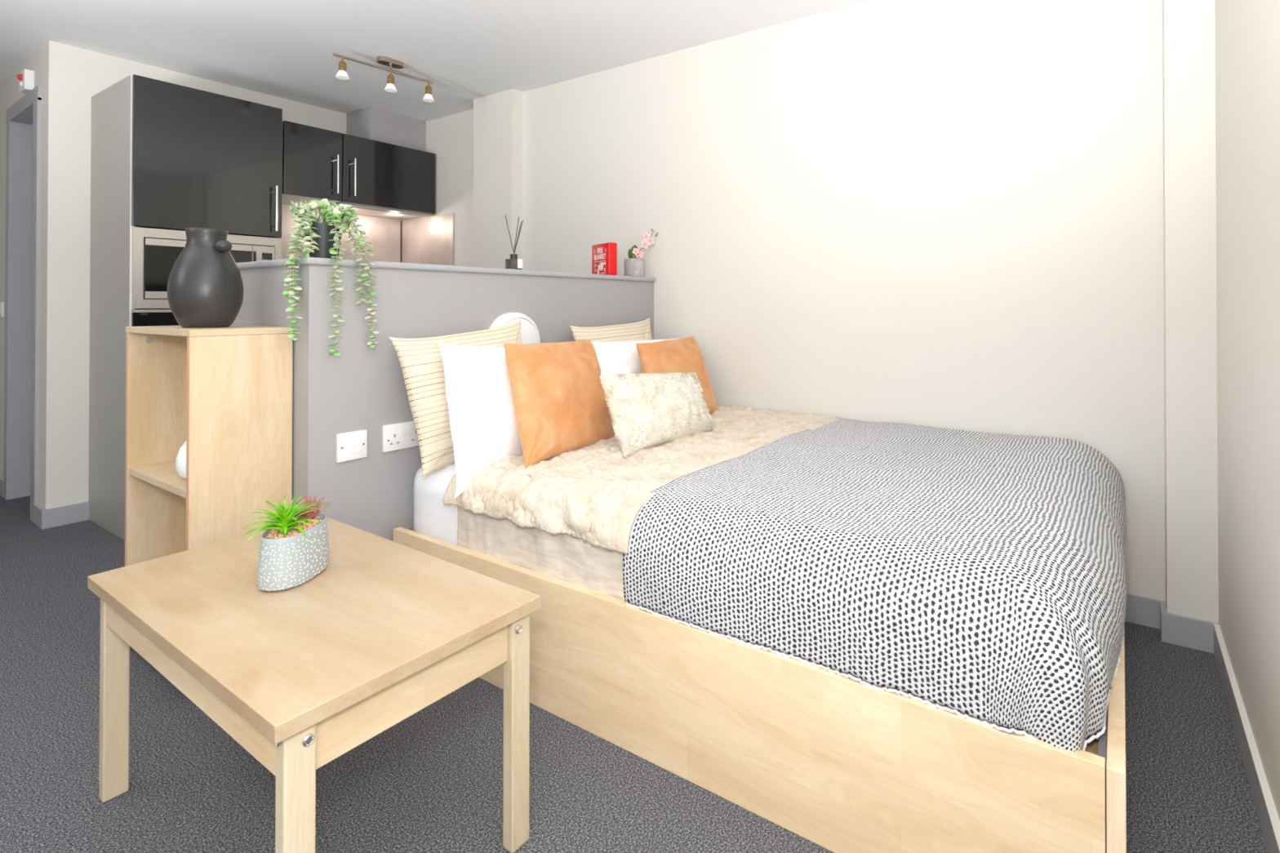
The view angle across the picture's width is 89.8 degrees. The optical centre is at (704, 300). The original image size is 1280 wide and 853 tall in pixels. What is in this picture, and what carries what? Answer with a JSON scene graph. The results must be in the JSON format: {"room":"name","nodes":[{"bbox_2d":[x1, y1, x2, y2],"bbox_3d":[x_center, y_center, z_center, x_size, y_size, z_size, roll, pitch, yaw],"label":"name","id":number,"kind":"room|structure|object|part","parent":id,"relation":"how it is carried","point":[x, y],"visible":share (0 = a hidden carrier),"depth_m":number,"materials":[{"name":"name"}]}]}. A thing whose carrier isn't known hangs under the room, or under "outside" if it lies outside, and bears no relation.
{"room":"studio apartment","nodes":[
{"label":"studio apartment","id":0,"kind":"room"},
{"bbox_2d":[0,40,48,509],"bbox_3d":[-3.940,-0.076,3.708,2.150,2.306,0.240,0,0,33],"label":"wall","id":1,"kind":"structure","parent":0,"point":[10,94],"depth_m":3.10,"materials":[{"name":"white paint"}]},
{"bbox_2d":[0,475,3,497],"bbox_3d":[-4.311,1.034,3.828,1.190,0.087,0.015,0,-1,34],"label":"baseboard","id":2,"kind":"structure","parent":1,"relation":"attached to","point":[1,477],"depth_m":3.52,"materials":[{"name":"grey paint"}]},
{"bbox_2d":[0,302,4,316],"bbox_3d":[-3.963,0.050,3.599,0.090,0.083,0.012,0,0,33],"label":"light switch","id":3,"kind":"object","parent":1,"relation":"attached to","point":[2,304],"visible":1,"depth_m":3.58,"materials":[{"name":"white plastic"}]},
{"bbox_2d":[3,84,41,522],"bbox_3d":[-3.485,0.014,3.356,0.715,2.120,0.170,0,0,33],"label":"trim","id":4,"kind":"structure","parent":1,"relation":"attached to","point":[23,117],"depth_m":3.47,"materials":[{"name":"grey paint"}]},
{"bbox_2d":[17,68,34,93],"bbox_3d":[-3.412,-1.102,3.206,0.110,0.100,0.052,0,0,33],"label":"fire alarm","id":5,"kind":"object","parent":1,"relation":"attached to","point":[26,77],"visible":0.97,"depth_m":3.19,"materials":[{"name":"white plastic"}]},
{"bbox_2d":[30,191,32,429],"bbox_3d":[-3.487,0.046,3.368,0.555,2.036,0.087,0,-1,34],"label":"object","id":6,"kind":"structure","parent":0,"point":[32,192],"depth_m":3.52,"materials":[{"name":"grey metal"}]},
{"bbox_2d":[45,40,346,509],"bbox_3d":[-2.644,-0.075,3.864,0.150,2.306,1.916,0,0,33],"label":"wall","id":7,"kind":"structure","parent":0,"point":[76,74],"depth_m":3.09,"materials":[{"name":"white paint"}]},
{"bbox_2d":[33,501,88,529],"bbox_3d":[-3.122,1.029,3.104,0.159,0.087,0.164,0,0,33],"label":"baseboard","id":8,"kind":"structure","parent":7,"relation":"attached to","point":[43,518],"depth_m":3.05,"materials":[{"name":"grey paint"}]},
{"bbox_2d":[281,120,342,201],"bbox_3d":[-2.372,-0.788,3.737,0.446,0.402,0.316,0,0,33],"label":"upper cabinet","id":9,"kind":"object","parent":7,"relation":"attached to","point":[312,160],"visible":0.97,"depth_m":3.62,"materials":[{"name":"grey"}]},
{"bbox_2d":[281,192,339,205],"bbox_3d":[-2.398,-0.588,3.752,0.380,0.010,0.310,0,0,33],"label":"light pelmet","id":10,"kind":"object","parent":9,"relation":"attached to","point":[286,198],"visible":0.5,"depth_m":3.69,"materials":[{"name":"white"}]},
{"bbox_3d":[-2.139,-0.736,3.722,0.040,0.225,0.012,0,0,33],"label":"handle","id":11,"kind":"part","parent":9,"relation":"part of","materials":[{"name":"silver metal"}]},
{"bbox_2d":[280,204,453,265],"bbox_3d":[-2.165,-0.199,3.921,0.589,0.755,1.020,0,0,33],"label":"backsplash","id":12,"kind":"structure","parent":7,"relation":"attached to","point":[429,240],"depth_m":4.33,"materials":[{"name":"metal"}]},
{"bbox_2d":[257,513,328,591],"bbox_3d":[-0.867,0.529,1.354,0.100,0.112,0.162,0,0,1],"label":"pot","id":13,"kind":"object","parent":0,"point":[289,561],"depth_m":1.30,"materials":[{"name":"ceramic"}]},
{"bbox_2d":[0,0,866,121],"bbox_3d":[-2.223,-1.290,2.145,6.744,0.100,4.350,0,0,33],"label":"ceiling","id":14,"kind":"structure","parent":0,"point":[470,50],"depth_m":2.99,"materials":[{"name":"white paint"}]},
{"bbox_2d":[333,52,434,102],"bbox_3d":[-1.617,-1.154,3.253,0.065,0.156,0.506,0,-1,38],"label":"track light","id":15,"kind":"object","parent":14,"relation":"attached to","point":[342,73],"visible":1,"depth_m":3.25,"materials":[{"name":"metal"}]},
{"bbox_3d":[-1.745,-1.093,3.085,0.060,0.033,0.060,0,0,33],"label":"lamp shade","id":16,"kind":"part","parent":15,"relation":"part of","materials":[{"name":"white glass"}]},
{"bbox_3d":[-1.602,-1.092,3.267,0.060,0.033,0.060,0,0,33],"label":"lamp shade","id":17,"kind":"part","parent":15,"relation":"part of","materials":[{"name":"white glass"}]},
{"bbox_3d":[-1.478,-1.091,3.426,0.060,0.033,0.060,0,0,33],"label":"lamp shade","id":18,"kind":"part","parent":15,"relation":"part of","materials":[{"name":"white glass"}]},
{"bbox_2d":[231,264,653,541],"bbox_3d":[-1.071,0.486,2.778,0.887,1.168,1.636,0,0,33],"label":"wall partition","id":19,"kind":"structure","parent":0,"point":[363,387],"depth_m":2.03,"materials":[{"name":"grey paint"}]},
{"bbox_2d":[336,429,367,462],"bbox_3d":[-1.074,0.443,1.950,0.015,0.086,0.090,0,0,33],"label":"switch","id":20,"kind":"object","parent":19,"relation":"attached to","point":[350,446],"visible":1,"depth_m":1.94,"materials":[{"name":"white plastic"}]},
{"bbox_2d":[382,420,418,452],"bbox_3d":[-0.981,0.441,2.094,0.014,0.086,0.146,0,0,33],"label":"double socket","id":21,"kind":"object","parent":19,"relation":"attached to","point":[402,435],"visible":0.88,"depth_m":2.07,"materials":[{"name":"white plastic"}]},
{"bbox_2d":[235,257,656,281],"bbox_3d":[-1.073,-0.109,2.776,0.911,0.022,1.648,0,0,33],"label":"trim","id":22,"kind":"structure","parent":19,"relation":"on","point":[308,260],"depth_m":2.18,"materials":[{"name":"grey paint"}]},
{"bbox_2d":[281,198,379,355],"bbox_3d":[-1.139,-0.073,1.947,0.256,0.472,0.203,0,-1,-39],"label":"trailing plant","id":23,"kind":"object","parent":22,"relation":"on","point":[319,230],"visible":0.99,"depth_m":1.91,"materials":[{"name":"green plant"}]},
{"bbox_3d":[-1.167,-0.179,1.956,0.107,0.106,0.107,0,0,33],"label":"pot","id":24,"kind":"part","parent":23,"relation":"part of","materials":[{"name":"grey"}]},
{"bbox_2d":[504,214,523,269],"bbox_3d":[-0.762,-0.231,2.548,0.050,0.218,0.097,0,0,33],"label":"reed diffuser","id":25,"kind":"object","parent":22,"relation":"on","point":[513,263],"visible":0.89,"depth_m":2.54,"materials":[{"name":"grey glass"}]},
{"bbox_2d":[591,242,617,275],"bbox_3d":[-0.477,-0.195,3.047,0.046,0.152,0.185,0,-1,-35],"label":"box","id":26,"kind":"object","parent":22,"relation":"on","point":[604,255],"visible":0.97,"depth_m":2.99,"materials":[{"name":"red plastic"}]},
{"bbox_2d":[624,228,657,276],"bbox_3d":[-0.317,-0.239,3.186,0.163,0.244,0.098,0,0,11],"label":"potted orchid","id":27,"kind":"object","parent":22,"relation":"on","point":[634,265],"visible":0.96,"depth_m":3.17,"materials":[{"name":"ceramic"}]},
{"bbox_3d":[-0.349,-0.163,3.192,0.098,0.091,0.098,0,0,33],"label":"pot","id":28,"kind":"part","parent":27,"relation":"part of","materials":[{"name":"ceramic"}]},
{"bbox_3d":[-0.339,-0.243,3.172,0.038,0.037,0.008,0,0,2],"label":"flower","id":29,"kind":"part","parent":27,"relation":"part of","materials":[{"name":"pink plant"}]},
{"bbox_3d":[-0.321,-0.219,3.180,0.038,0.037,0.008,0,0,4],"label":"flower","id":30,"kind":"part","parent":27,"relation":"part of","materials":[{"name":"pink plant"}]},
{"bbox_3d":[-0.293,-0.282,3.193,0.048,0.050,0.008,0,0,-1],"label":"flower","id":31,"kind":"part","parent":27,"relation":"part of","materials":[{"name":"pink plant"}]},
{"bbox_3d":[-0.289,-0.323,3.196,0.048,0.047,0.008,0,0,0],"label":"flower","id":32,"kind":"part","parent":27,"relation":"part of","materials":[{"name":"pink plant"}]},
{"bbox_3d":[-0.269,-0.297,3.206,0.042,0.042,0.007,0,0,-2],"label":"flower","id":33,"kind":"part","parent":27,"relation":"part of","materials":[{"name":"pink plant"}]},
{"bbox_2d":[488,312,540,343],"bbox_3d":[-0.721,0.163,2.451,0.058,0.236,0.236,0,0,33],"label":"wall light","id":34,"kind":"object","parent":19,"relation":"attached to","point":[530,334],"visible":0.43,"depth_m":2.45,"materials":[{"name":"white plastic"}]},
{"bbox_2d":[504,317,538,343],"bbox_3d":[-0.705,0.163,2.440,0.018,0.198,0.198,0,0,33],"label":"diffuser","id":35,"kind":"object","parent":34,"relation":"attached to","point":[529,334],"depth_m":2.46,"materials":[{"name":"white plastic"}]},
{"bbox_2d":[425,109,473,266],"bbox_3d":[-1.635,-0.072,4.267,1.400,2.306,0.138,0,0,33],"label":"wall","id":36,"kind":"structure","parent":0,"point":[451,137],"depth_m":4.18,"materials":[{"name":"white paint"}]},
{"bbox_2d":[341,133,435,213],"bbox_3d":[-2.119,-0.785,4.126,0.446,0.402,0.608,0,0,33],"label":"upper cabinet","id":37,"kind":"object","parent":36,"relation":"attached to","point":[376,173],"visible":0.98,"depth_m":4.00,"materials":[{"name":"grey"}]},
{"bbox_3d":[-2.085,-0.735,3.806,0.040,0.225,0.012,0,0,33],"label":"handle","id":38,"kind":"part","parent":37,"relation":"part of","materials":[{"name":"silver metal"}]},
{"bbox_2d":[328,201,432,219],"bbox_3d":[-2.145,-0.577,4.141,0.380,0.024,0.604,0,0,33],"label":"hood","id":39,"kind":"object","parent":37,"relation":"attached to","point":[360,209],"visible":0.59,"depth_m":4.13,"materials":[{"name":"grey"}]},
{"bbox_2d":[346,106,425,151],"bbox_3d":[-2.123,-1.105,4.277,0.276,0.238,0.388,0,0,33],"label":"bulkhead","id":40,"kind":"object","parent":37,"relation":"on","point":[370,122],"depth_m":4.16,"materials":[{"name":"grey paint"}]},
{"bbox_2d":[473,88,522,268],"bbox_3d":[-1.187,-0.075,3.901,0.352,2.306,0.262,0,0,33],"label":"wall pier","id":41,"kind":"object","parent":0,"point":[497,117],"visible":0.29,"depth_m":3.77,"materials":[{"name":"white paint"}]},
{"bbox_2d":[505,258,522,269],"bbox_3d":[-0.760,-0.144,2.552,0.048,0.045,0.048,0,0,33],"label":"bottle","id":42,"kind":"object","parent":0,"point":[513,264],"depth_m":2.53,"materials":[{"name":"clear glass"}]},
{"bbox_2d":[0,495,1266,852],"bbox_3d":[-2.223,1.105,2.127,6.744,0.080,4.350,0,0,33],"label":"floor","id":43,"kind":"structure","parent":0,"point":[431,781],"depth_m":1.44,"materials":[{"name":"carpet"}]},
{"bbox_2d":[88,74,282,540],"bbox_3d":[-2.595,0.034,3.227,0.624,2.078,0.607,0,0,33],"label":"tall cabinet","id":44,"kind":"object","parent":43,"relation":"on","point":[165,155],"visible":0.6,"depth_m":3.01,"materials":[{"name":"grey"}]},
{"bbox_3d":[-2.782,0.033,2.998,0.560,2.078,0.018,0,0,33],"label":"panel","id":45,"kind":"part","parent":44,"relation":"part of","materials":[{"name":"grey"}]},
{"bbox_2d":[130,309,179,326],"bbox_3d":[-2.373,0.342,3.080,0.027,0.601,0.599,0,0,33],"label":"oven","id":46,"kind":"object","parent":44,"relation":"in","point":[140,317],"visible":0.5,"depth_m":2.89,"materials":[{"name":"black glass"}]},
{"bbox_3d":[-2.375,0.048,3.084,0.023,0.012,0.599,0,0,33],"label":"steel trim","id":47,"kind":"part","parent":46,"relation":"part of","materials":[{"name":"silver metal"}]},
{"bbox_2d":[131,226,281,308],"bbox_3d":[-2.499,-0.144,3.167,0.325,0.362,0.597,0,0,33],"label":"microwave","id":48,"kind":"object","parent":44,"relation":"in","point":[154,251],"visible":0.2,"depth_m":2.91,"materials":[{"name":"silver metal"}]},
{"bbox_3d":[-2.398,-0.144,3.045,0.018,0.271,0.421,0,0,33],"label":"microwave door","id":49,"kind":"part","parent":48,"relation":"part of","materials":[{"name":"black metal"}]},
{"bbox_3d":[-2.269,-0.144,3.225,0.002,0.209,0.013,0,0,33],"label":"door trim","id":50,"kind":"part","parent":48,"relation":"part of","materials":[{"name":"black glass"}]},
{"bbox_3d":[-2.255,-0.143,3.265,0.018,0.271,0.099,0,0,33],"label":"control panel","id":51,"kind":"part","parent":48,"relation":"part of","materials":[{"name":"silver metal"}]},
{"bbox_3d":[-2.376,-0.667,3.089,0.021,0.673,0.601,0,0,33],"label":"door","id":52,"kind":"part","parent":44,"relation":"part of","materials":[{"name":"black"}]},
{"bbox_3d":[-2.461,0.036,3.491,0.560,2.078,0.018,0,0,33],"label":"panel","id":53,"kind":"part","parent":44,"relation":"part of","materials":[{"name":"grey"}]},
{"bbox_3d":[-2.207,-0.474,3.290,0.040,0.232,0.012,0,0,33],"label":"handle","id":54,"kind":"part","parent":44,"relation":"part of","materials":[{"name":"silver metal"}]},
{"bbox_2d":[124,324,293,566],"bbox_3d":[-1.494,0.571,1.921,0.492,0.985,0.251,0,0,33],"label":"bookcase","id":55,"kind":"object","parent":43,"relation":"on","point":[225,393],"visible":0.51,"depth_m":1.83,"materials":[{"name":"brown wood"}]},
{"bbox_3d":[-1.494,0.518,1.919,0.450,0.020,0.242,0,0,33],"label":"shelf","id":56,"kind":"part","parent":55,"relation":"part of","materials":[{"name":"brown wood"}]},
{"bbox_3d":[-1.689,0.567,2.049,0.018,0.936,0.250,0,0,33],"label":"panel","id":57,"kind":"part","parent":55,"relation":"part of","materials":[{"name":"brown wood"}]},
{"bbox_2d":[175,441,186,479],"bbox_3d":[-1.460,0.450,1.830,0.084,0.114,0.084,0,0,33],"label":"egg ornament","id":58,"kind":"object","parent":55,"relation":"on","point":[180,460],"visible":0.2,"depth_m":1.79,"materials":[{"name":"white ceramic"}]},
{"bbox_2d":[167,227,244,328],"bbox_3d":[-1.470,-0.066,1.888,0.179,0.288,0.179,0,0,33],"label":"vase","id":59,"kind":"object","parent":55,"relation":"on","point":[205,285],"visible":1,"depth_m":1.83,"materials":[{"name":"grey ceramic"}]},
{"bbox_3d":[-1.409,-0.161,1.872,0.041,0.035,0.043,0,0,33],"label":"knob","id":60,"kind":"part","parent":59,"relation":"part of","materials":[{"name":"grey ceramic"}]},
{"bbox_3d":[-1.296,0.565,1.792,0.018,0.936,0.250,0,0,33],"label":"panel","id":61,"kind":"part","parent":55,"relation":"part of","materials":[{"name":"brown wood"}]},
{"bbox_2d":[87,517,541,852],"bbox_3d":[-0.817,0.822,1.311,0.872,0.474,0.474,0,0,34],"label":"coffee table","id":62,"kind":"object","parent":43,"relation":"on","point":[301,677],"visible":0.8,"depth_m":1.18,"materials":[{"name":"brown wood"}]},
{"bbox_3d":[-1.266,0.836,1.373,0.029,0.448,0.043,0,0,34],"label":"leg","id":63,"kind":"part","parent":62,"relation":"part of","materials":[{"name":"brown wood"}]},
{"bbox_2d":[241,494,330,591],"bbox_3d":[-0.873,0.493,1.339,0.155,0.183,0.174,0,0,-29],"label":"succulents","id":64,"kind":"object","parent":62,"relation":"on","point":[294,549],"visible":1,"depth_m":1.31,"materials":[{"name":"grey ceramic"}]},
{"bbox_3d":[-0.588,0.833,0.918,0.029,0.448,0.043,0,0,34],"label":"leg","id":65,"kind":"part","parent":62,"relation":"part of","materials":[{"name":"brown wood"}]},
{"bbox_3d":[-0.367,0.835,1.248,0.029,0.448,0.043,0,0,34],"label":"leg","id":66,"kind":"part","parent":62,"relation":"part of","materials":[{"name":"brown wood"}]},
{"bbox_2d":[392,526,1126,852],"bbox_3d":[0.202,0.895,2.080,1.949,0.340,1.381,0,0,33],"label":"bed base","id":67,"kind":"object","parent":43,"relation":"on","point":[842,764],"visible":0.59,"depth_m":1.26,"materials":[{"name":"beige wood"}]},
{"bbox_2d":[413,425,1028,733],"bbox_3d":[0.160,0.642,2.127,1.845,0.248,1.338,0,0,33],"label":"mattress","id":68,"kind":"object","parent":67,"relation":"on","point":[433,518],"visible":0.06,"depth_m":1.99,"materials":[{"name":"white fabric"}]},
{"bbox_2d":[388,320,520,479],"bbox_3d":[-0.790,0.307,2.181,0.188,0.477,0.540,0,0,33],"label":"striped cushion","id":69,"kind":"object","parent":68,"relation":"on","point":[420,361],"visible":0.52,"depth_m":2.00,"materials":[{"name":"fabric"}]},
{"bbox_2d":[438,342,523,498],"bbox_3d":[-0.623,0.348,2.204,0.228,0.432,0.783,0,0,25],"label":"pillow","id":70,"kind":"object","parent":68,"relation":"on","point":[483,428],"visible":0.42,"depth_m":1.97,"materials":[{"name":"white fabric"}]},
{"bbox_2d":[569,317,652,342],"bbox_3d":[-0.377,0.296,2.854,0.159,0.430,0.563,0,0,33],"label":"striped cushion","id":71,"kind":"object","parent":68,"relation":"on","point":[639,331],"visible":0.3,"depth_m":2.82,"materials":[{"name":"fabric"}]},
{"bbox_2d":[591,337,679,424],"bbox_3d":[-0.256,0.335,2.818,0.200,0.330,0.644,0,0,33],"label":"pillow","id":72,"kind":"object","parent":68,"relation":"on","point":[618,357],"visible":0.27,"depth_m":2.67,"materials":[{"name":"white fabric"}]},
{"bbox_2d":[442,405,839,604],"bbox_3d":[-0.100,0.605,2.280,0.715,0.267,1.412,0,0,33],"label":"blanket","id":73,"kind":"object","parent":68,"relation":"on","point":[570,517],"visible":0.7,"depth_m":1.77,"materials":[{"name":"fabric"}]},
{"bbox_2d":[503,338,614,468],"bbox_3d":[-0.487,0.323,2.173,0.240,0.366,0.626,0,0,24],"label":"velvet cushion","id":74,"kind":"object","parent":73,"relation":"on","point":[560,405],"visible":0.93,"depth_m":2.07,"materials":[{"name":"orange fabric"}]},
{"bbox_2d":[599,372,714,456],"bbox_3d":[-0.143,0.377,2.297,0.202,0.276,0.621,0,0,33],"label":"fluffy cushion","id":75,"kind":"object","parent":73,"relation":"on","point":[646,410],"visible":0.93,"depth_m":2.16,"materials":[{"name":"beige fur"}]},
{"bbox_2d":[635,336,719,413],"bbox_3d":[-0.118,0.331,2.740,0.246,0.333,0.582,0,0,33],"label":"velvet cushion","id":76,"kind":"object","parent":73,"relation":"on","point":[682,355],"visible":0.6,"depth_m":2.75,"materials":[{"name":"orange fabric"}]},
{"bbox_2d":[622,417,1126,751],"bbox_3d":[0.601,0.630,1.820,1.005,0.310,1.391,0,0,33],"label":"knitted throw","id":77,"kind":"object","parent":68,"relation":"on","point":[980,575],"visible":1,"depth_m":1.32,"materials":[{"name":"white fabric"}]},
{"bbox_2d":[522,0,1165,601],"bbox_3d":[0.296,-0.082,2.979,3.244,2.306,0.187,0,0,33],"label":"wall","id":78,"kind":"structure","parent":0,"point":[943,214],"depth_m":2.54,"materials":[{"name":"white paint"}]},
{"bbox_2d":[1124,593,1159,629],"bbox_3d":[0.614,1.025,2.643,2.073,0.088,0.015,0,0,33],"label":"baseboard","id":79,"kind":"structure","parent":78,"relation":"attached to","point":[1142,611],"depth_m":2.10,"materials":[{"name":"grey paint"}]},
{"bbox_2d":[1162,0,1218,623],"bbox_3d":[1.527,-0.088,2.012,0.126,2.306,0.089,0,0,33],"label":"wall pier","id":80,"kind":"object","parent":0,"point":[1188,40],"visible":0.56,"depth_m":1.97,"materials":[{"name":"white paint"}]},
{"bbox_2d":[1160,600,1218,653],"bbox_3d":[1.517,1.020,2.001,0.141,0.088,0.104,0,0,33],"label":"baseboard","id":81,"kind":"object","parent":80,"relation":"attached to","point":[1176,629],"visible":0.85,"depth_m":1.96,"materials":[{"name":"grey paint"}]},
{"bbox_2d":[1214,0,1279,821],"bbox_3d":[0.560,-0.101,0.322,0.100,2.306,4.350,0,0,33],"label":"wall","id":82,"kind":"structure","parent":0,"point":[1247,32],"depth_m":1.45,"materials":[{"name":"white paint"}]},
{"bbox_2d":[1213,623,1279,852],"bbox_3d":[0.433,1.006,0.223,0.014,0.090,4.059,0,0,33],"label":"baseboard","id":83,"kind":"structure","parent":82,"relation":"attached to","point":[1265,809],"depth_m":1.41,"materials":[{"name":"white paint"}]}
]}

